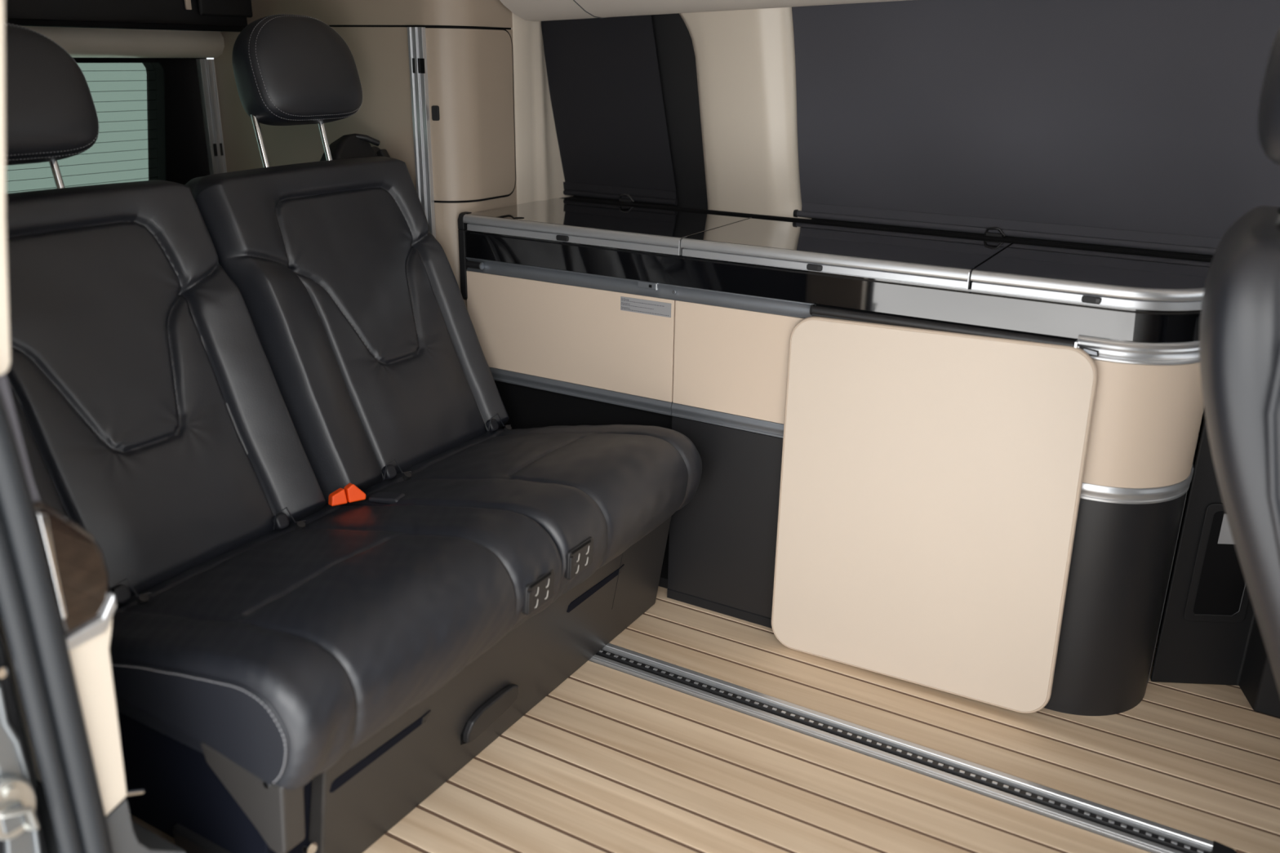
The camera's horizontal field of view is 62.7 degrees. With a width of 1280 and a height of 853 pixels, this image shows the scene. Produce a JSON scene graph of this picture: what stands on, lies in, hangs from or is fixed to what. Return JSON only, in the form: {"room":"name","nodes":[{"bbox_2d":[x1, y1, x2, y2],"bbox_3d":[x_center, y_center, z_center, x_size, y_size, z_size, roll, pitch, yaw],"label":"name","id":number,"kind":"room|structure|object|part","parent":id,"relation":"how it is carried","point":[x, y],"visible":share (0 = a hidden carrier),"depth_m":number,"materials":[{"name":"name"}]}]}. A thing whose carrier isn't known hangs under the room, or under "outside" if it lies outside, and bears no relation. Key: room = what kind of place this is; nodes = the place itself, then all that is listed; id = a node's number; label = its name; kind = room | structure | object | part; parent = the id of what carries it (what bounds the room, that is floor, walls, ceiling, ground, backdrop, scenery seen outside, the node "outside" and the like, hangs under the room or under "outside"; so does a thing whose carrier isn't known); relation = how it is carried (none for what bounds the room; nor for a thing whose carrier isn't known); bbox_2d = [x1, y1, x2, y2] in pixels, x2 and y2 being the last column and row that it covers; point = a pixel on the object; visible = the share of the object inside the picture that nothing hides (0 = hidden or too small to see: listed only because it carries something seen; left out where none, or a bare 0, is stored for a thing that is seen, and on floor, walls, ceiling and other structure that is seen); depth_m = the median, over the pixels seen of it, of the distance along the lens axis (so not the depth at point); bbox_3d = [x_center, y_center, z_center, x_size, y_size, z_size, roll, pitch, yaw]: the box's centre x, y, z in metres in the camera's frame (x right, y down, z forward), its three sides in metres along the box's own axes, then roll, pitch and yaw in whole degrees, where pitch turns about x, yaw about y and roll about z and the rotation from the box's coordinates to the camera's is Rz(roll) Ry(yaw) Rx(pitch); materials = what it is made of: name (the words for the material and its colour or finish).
{"room":"vehicle interior","nodes":[
{"label":"vehicle interior","id":0,"kind":"room"},
{"bbox_2d":[0,0,186,852],"bbox_3d":[-0.119,0.342,0.867,4.300,2.170,0.300,12,22,28],"label":"door frame","id":1,"kind":"structure","parent":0,"point":[63,788],"depth_m":1.21,"materials":[{"name":"grey plastic"}]},
{"bbox_3d":[-0.735,-0.330,1.009,0.140,0.578,0.289,12,22,28],"label":"pillar trim","id":2,"kind":"part","parent":1,"relation":"part of","materials":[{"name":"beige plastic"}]},
{"bbox_3d":[-0.726,0.438,1.206,0.016,0.077,0.060,12,22,28],"label":"striker plate","id":3,"kind":"part","parent":1,"relation":"part of","materials":[{"name":"silver metal"}]},
{"bbox_3d":[-0.735,0.333,1.326,0.200,0.271,0.066,12,22,28],"label":"panel","id":4,"kind":"part","parent":1,"relation":"part of","materials":[{"name":"beige plastic"}]},
{"bbox_3d":[-0.750,0.812,1.485,0.198,0.746,0.200,12,22,28],"label":"trim","id":5,"kind":"part","parent":1,"relation":"part of","materials":[{"name":"grey plastic"}]},
{"bbox_2d":[22,26,224,184],"bbox_3d":[-1.405,-0.493,2.572,0.168,1.660,1.850,12,22,28],"label":"window frame","id":6,"kind":"structure","parent":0,"point":[182,150],"depth_m":2.75,"materials":[{"name":"black plastic"}]},
{"bbox_2d":[5,62,158,193],"bbox_3d":[-1.505,-0.648,2.420,0.007,0.361,1.070,12,22,28],"label":"window","id":7,"kind":"structure","parent":6,"relation":"in","point":[124,95],"depth_m":2.67,"materials":[{"name":"green glass"}]},
{"bbox_3d":[-1.447,-0.843,2.286,0.098,0.074,1.500,12,22,28],"label":"header trim","id":8,"kind":"part","parent":6,"relation":"part of","materials":[{"name":"beige plastic"}]},
{"bbox_3d":[-1.249,-0.805,2.836,0.075,0.395,0.185,12,22,28],"label":"tailgate frame","id":9,"kind":"part","parent":6,"relation":"part of","materials":[{"name":"black plastic"}]},
{"bbox_2d":[129,586,1279,852],"bbox_3d":[0.378,0.680,1.904,4.300,0.050,1.900,12,22,28],"label":"floor","id":10,"kind":"structure","parent":0,"point":[611,760],"depth_m":1.96,"materials":[{"name":"beige wood"}]},
{"bbox_2d":[4,13,702,852],"bbox_3d":[-0.565,-0.094,2.001,1.022,1.316,1.218,12,22,28],"label":"seat","id":11,"kind":"object","parent":10,"relation":"on","point":[269,402],"visible":0.95,"depth_m":1.86,"materials":[{"name":"black leather"}]},
{"bbox_3d":[-1.034,-0.407,1.888,0.059,0.212,0.014,12,22,28],"label":"headrest post","id":12,"kind":"part","parent":11,"relation":"part of","materials":[{"name":"silver metal"}]},
{"bbox_3d":[-0.922,-0.067,1.868,0.437,0.678,0.562,12,22,28],"label":"backrest","id":13,"kind":"part","parent":11,"relation":"part of","materials":[{"name":"black leather"}]},
{"bbox_2d":[111,663,286,785],"bbox_3d":[-0.726,0.368,1.521,0.615,0.140,0.008,12,22,28],"label":"panel","id":14,"kind":"object","parent":11,"relation":"on","point":[237,722],"depth_m":1.44,"materials":[{"name":"black leather"}]},
{"bbox_3d":[-0.624,0.680,1.621,0.240,0.088,0.045,12,22,28],"label":"rail","id":15,"kind":"part","parent":11,"relation":"part of","materials":[{"name":"black metal"}]},
{"bbox_3d":[-0.803,-0.557,2.261,0.067,0.250,0.014,12,22,28],"label":"headrest post","id":16,"kind":"part","parent":11,"relation":"part of","materials":[{"name":"silver metal"}]},
{"bbox_3d":[-0.712,-0.609,2.409,0.067,0.250,0.014,12,22,28],"label":"headrest post","id":17,"kind":"part","parent":11,"relation":"part of","materials":[{"name":"silver metal"}]},
{"bbox_2d":[109,504,561,791],"bbox_3d":[-0.567,0.282,1.764,0.661,0.200,0.606,12,22,28],"label":"seat cushion","id":18,"kind":"object","parent":11,"relation":"on","point":[271,642],"depth_m":1.59,"materials":[{"name":"black leather"}]},
{"bbox_3d":[-0.630,-0.231,2.339,0.437,0.678,0.602,12,22,28],"label":"backrest","id":19,"kind":"part","parent":11,"relation":"part of","materials":[{"name":"black leather"}]},
{"bbox_3d":[-0.433,0.392,2.148,0.566,0.305,1.069,12,22,28],"label":"seat","id":20,"kind":"part","parent":11,"relation":"part of","materials":[{"name":"grey leather"}]},
{"bbox_3d":[-0.274,0.527,1.940,0.024,0.060,0.153,12,22,28],"label":"release handle","id":21,"kind":"part","parent":11,"relation":"part of","materials":[{"name":"black plastic"}]},
{"bbox_2d":[339,424,702,603],"bbox_3d":[-0.270,0.116,2.242,0.659,0.198,0.562,12,22,28],"label":"seat cushion","id":22,"kind":"object","parent":11,"relation":"on","point":[596,491],"depth_m":2.13,"materials":[{"name":"black leather"}]},
{"bbox_2d":[522,568,554,615],"bbox_3d":[-0.174,0.282,1.798,0.014,0.058,0.082,12,22,28],"label":"switch","id":23,"kind":"object","parent":11,"relation":"attached to","point":[538,585],"depth_m":1.78,"materials":[{"name":"black plastic"}]},
{"bbox_2d":[564,536,593,579],"bbox_3d":[-0.110,0.237,1.897,0.014,0.058,0.082,12,22,28],"label":"switch","id":24,"kind":"object","parent":11,"relation":"attached to","point":[578,550],"depth_m":1.88,"materials":[{"name":"black plastic"}]},
{"bbox_2d":[195,0,517,310],"bbox_3d":[-0.718,-0.589,2.870,0.838,1.660,0.395,12,22,28],"label":"tall cabinet","id":25,"kind":"object","parent":10,"relation":"on","point":[436,77],"visible":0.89,"depth_m":2.54,"materials":[{"name":"beige"}]},
{"bbox_3d":[-1.160,-0.546,2.947,0.017,0.915,0.050,12,22,28],"label":"aluminium rail","id":26,"kind":"part","parent":25,"relation":"part of","materials":[{"name":"grey metal"}]},
{"bbox_3d":[-0.524,-0.454,2.595,0.044,0.996,0.014,12,22,28],"label":"aluminium rail","id":27,"kind":"part","parent":25,"relation":"part of","materials":[{"name":"grey metal"}]},
{"bbox_3d":[-0.406,-0.753,2.545,0.257,0.392,0.070,-12,23,-32],"label":"door","id":28,"kind":"part","parent":25,"relation":"part of","materials":[{"name":"beige plastic"}]},
{"bbox_2d":[457,229,1204,715],"bbox_3d":[0.372,0.005,2.477,1.660,0.836,0.431,12,22,28],"label":"base cabinet","id":29,"kind":"object","parent":10,"relation":"on","point":[571,334],"visible":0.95,"depth_m":2.27,"materials":[{"name":"black"}]},
{"bbox_3d":[-0.173,-0.222,2.498,0.585,0.237,0.022,12,22,28],"label":"door panel","id":30,"kind":"part","parent":29,"relation":"part of","materials":[{"name":"beige"}]},
{"bbox_3d":[-0.030,-0.320,2.374,0.906,0.033,0.024,12,22,28],"label":"channel rail","id":31,"kind":"part","parent":29,"relation":"part of","materials":[{"name":"grey metal"}]},
{"bbox_2d":[622,308,668,315],"bbox_3d":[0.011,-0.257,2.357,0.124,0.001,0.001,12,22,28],"label":"print","id":32,"kind":"object","parent":29,"relation":"attached to","point":[622,308],"depth_m":2.36},
{"bbox_3d":[-0.160,0.130,2.657,0.586,0.465,0.025,12,22,28],"label":"recess panel","id":33,"kind":"part","parent":29,"relation":"part of","materials":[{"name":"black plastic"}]},
{"bbox_3d":[0.406,0.472,2.377,0.774,0.024,0.023,12,22,28],"label":"skirting","id":34,"kind":"part","parent":29,"relation":"part of","materials":[{"name":"black plastic"}]},
{"bbox_3d":[0.411,0.263,2.308,0.774,0.465,0.028,12,22,28],"label":"panel","id":35,"kind":"part","parent":29,"relation":"part of","materials":[{"name":"black laminate"}]},
{"bbox_3d":[0.390,-0.104,2.190,0.714,0.237,0.022,12,22,28],"label":"door panel","id":36,"kind":"part","parent":29,"relation":"part of","materials":[{"name":"beige laminate"}]},
{"bbox_2d":[457,196,1213,311],"bbox_3d":[0.722,-0.347,2.169,2.428,0.043,0.478,12,22,28],"label":"countertop","id":37,"kind":"structure","parent":29,"relation":"on","point":[1111,277],"depth_m":2.18,"materials":[{"name":"black glass"}]},
{"bbox_3d":[-0.427,-0.502,2.561,0.019,0.039,0.034,12,22,28],"label":"trim","id":38,"kind":"part","parent":37,"relation":"part of","materials":[{"name":"black plastic"}]},
{"bbox_3d":[-0.072,-0.508,2.558,0.594,0.012,0.372,12,22,28],"label":"glass lid","id":39,"kind":"part","parent":37,"relation":"part of","materials":[{"name":"black glass"}]},
{"bbox_3d":[0.452,-0.399,2.271,0.612,0.012,0.372,12,22,28],"label":"glass lid","id":40,"kind":"part","parent":37,"relation":"part of","materials":[{"name":"black glass"}]},
{"bbox_3d":[0.656,-0.425,2.372,1.962,0.034,0.011,12,22,28],"label":"rail","id":41,"kind":"part","parent":37,"relation":"part of","materials":[{"name":"black"}]},
{"bbox_3d":[0.898,-0.305,2.027,0.414,0.012,0.372,12,22,28],"label":"glass lid","id":42,"kind":"part","parent":37,"relation":"part of","materials":[{"name":"black glass"}]},
{"bbox_2d":[771,304,1098,713],"bbox_3d":[0.562,0.168,2.123,0.610,0.768,0.072,12,22,28],"label":"folding table","id":43,"kind":"object","parent":29,"relation":"attached to","point":[931,474],"visible":1,"depth_m":2.10,"materials":[{"name":"beige laminate"}]},
{"bbox_3d":[0.574,-0.189,2.026,0.508,0.024,0.016,12,22,28],"label":"hook rail","id":44,"kind":"part","parent":43,"relation":"part of","materials":[{"name":"black plastic"}]},
{"bbox_3d":[0.571,-0.192,2.022,0.507,0.017,0.017,12,22,28],"label":"hook rod","id":45,"kind":"part","parent":43,"relation":"part of","materials":[{"name":"black plastic"}]},
{"bbox_3d":[0.584,-0.194,2.046,0.509,0.033,0.012,12,22,28],"label":"channel rail","id":46,"kind":"part","parent":29,"relation":"part of","materials":[{"name":"black"}]},
{"bbox_3d":[0.891,-0.036,2.019,0.332,0.237,0.212,12,22,28],"label":"curved panel","id":47,"kind":"part","parent":29,"relation":"part of","materials":[{"name":"beige"}]},
{"bbox_3d":[1.132,-0.081,2.112,0.019,0.267,0.206,12,22,28],"label":"return panel","id":48,"kind":"part","parent":29,"relation":"part of","materials":[{"name":"black"}]},
{"bbox_2d":[588,643,1236,852],"bbox_3d":[-0.030,0.513,2.290,2.372,0.016,0.077,12,22,28],"label":"rail","id":49,"kind":"object","parent":10,"relation":"on","point":[1124,828],"visible":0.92,"depth_m":1.98,"materials":[{"name":"grey metal"}]},
{"bbox_2d":[1199,28,1279,695],"bbox_3d":[1.135,0.151,1.364,0.816,1.330,0.535,12,22,28],"label":"seat","id":50,"kind":"object","parent":10,"relation":"on","point":[1239,331],"visible":1,"depth_m":1.27,"materials":[{"name":"black leather"}]},
{"bbox_2d":[560,197,1279,718],"bbox_3d":[0.823,-0.394,2.252,4.250,1.750,0.315,12,22,28],"label":"panel","id":51,"kind":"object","parent":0,"point":[1210,633],"depth_m":2.15,"materials":[{"name":"black plastic"}]},
{"bbox_2d":[511,12,572,204],"bbox_3d":[-0.245,-0.835,2.757,0.052,0.468,0.280,12,22,28],"label":"trim","id":52,"kind":"structure","parent":51,"relation":"attached to","point":[540,176],"depth_m":2.71,"materials":[{"name":"beige plastic"}]},
{"bbox_2d":[572,13,707,209],"bbox_3d":[-0.044,-0.857,2.707,0.577,0.568,0.123,12,22,28],"label":"window","id":53,"kind":"structure","parent":51,"relation":"in","point":[676,57],"depth_m":2.62,"materials":[{"name":"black glass"}]},
{"bbox_2d":[541,14,678,204],"bbox_3d":[-0.097,-0.852,2.687,0.414,0.546,0.084,12,22,28],"label":"roller blind","id":54,"kind":"object","parent":53,"relation":"attached to","point":[603,74],"visible":0.86,"depth_m":2.69,"materials":[{"name":"black fabric"}]},
{"bbox_3d":[-0.037,-0.601,2.761,0.047,0.022,0.012,12,22,28],"label":"pull handle","id":55,"kind":"part","parent":54,"relation":"part of","materials":[{"name":"black plastic"}]},
{"bbox_3d":[-0.004,-0.613,2.813,0.518,0.038,0.039,12,22,28],"label":"frame","id":56,"kind":"part","parent":53,"relation":"part of","materials":[{"name":"black plastic"}]},
{"bbox_3d":[0.107,-0.828,2.620,0.221,0.560,0.118,12,22,28],"label":"frame","id":57,"kind":"part","parent":53,"relation":"part of","materials":[{"name":"black plastic"}]},
{"bbox_2d":[679,6,811,219],"bbox_3d":[0.232,-0.779,2.545,0.409,0.538,0.190,12,22,28],"label":"trim","id":58,"kind":"structure","parent":51,"relation":"attached to","point":[745,64],"depth_m":2.49,"materials":[{"name":"beige plastic"}]},
{"bbox_2d":[811,217,1213,257],"bbox_3d":[1.106,-0.615,2.078,1.780,0.568,0.123,12,22,28],"label":"window","id":59,"kind":"structure","parent":51,"relation":"in","point":[1044,240],"depth_m":2.32,"materials":[{"name":"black glass"}]},
{"bbox_2d":[791,0,1279,255],"bbox_3d":[1.084,-0.603,2.039,1.713,0.546,0.087,12,22,28],"label":"roller blind","id":60,"kind":"object","parent":51,"relation":"attached to","point":[1125,123],"visible":0.96,"depth_m":2.19,"materials":[{"name":"grey fabric"}]},
{"bbox_3d":[0.781,-0.429,2.313,0.047,0.022,0.012,12,22,28],"label":"pull handle","id":61,"kind":"part","parent":60,"relation":"part of","materials":[{"name":"black plastic"}]},
{"bbox_3d":[1.546,0.304,2.009,0.921,0.620,0.255,12,22,28],"label":"trim","id":62,"kind":"part","parent":51,"relation":"part of","materials":[{"name":"black plastic"}]},
{"bbox_3d":[1.189,0.279,2.131,0.126,0.265,0.008,2,20,3],"label":"pocket frame","id":63,"kind":"part","parent":51,"relation":"part of","materials":[{"name":"black plastic"}]},
{"bbox_3d":[0.326,-0.893,1.205,4.300,0.060,1.900,12,22,28],"label":"ceiling","id":64,"kind":"structure","parent":0,"visible":0},
{"bbox_2d":[4,0,252,31],"bbox_3d":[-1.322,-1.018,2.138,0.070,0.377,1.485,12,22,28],"label":"overhead cabinet","id":65,"kind":"object","parent":64,"relation":"attached to","point":[224,15],"visible":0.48,"depth_m":2.43,"materials":[{"name":"black plastic"}]},
{"bbox_2d":[499,0,906,21],"bbox_3d":[1.134,-0.928,1.667,3.355,0.524,0.420,12,22,28],"label":"headliner","id":66,"kind":"structure","parent":64,"relation":"attached to","point":[527,10],"depth_m":2.40,"materials":[{"name":"beige fabric"}]}
]}

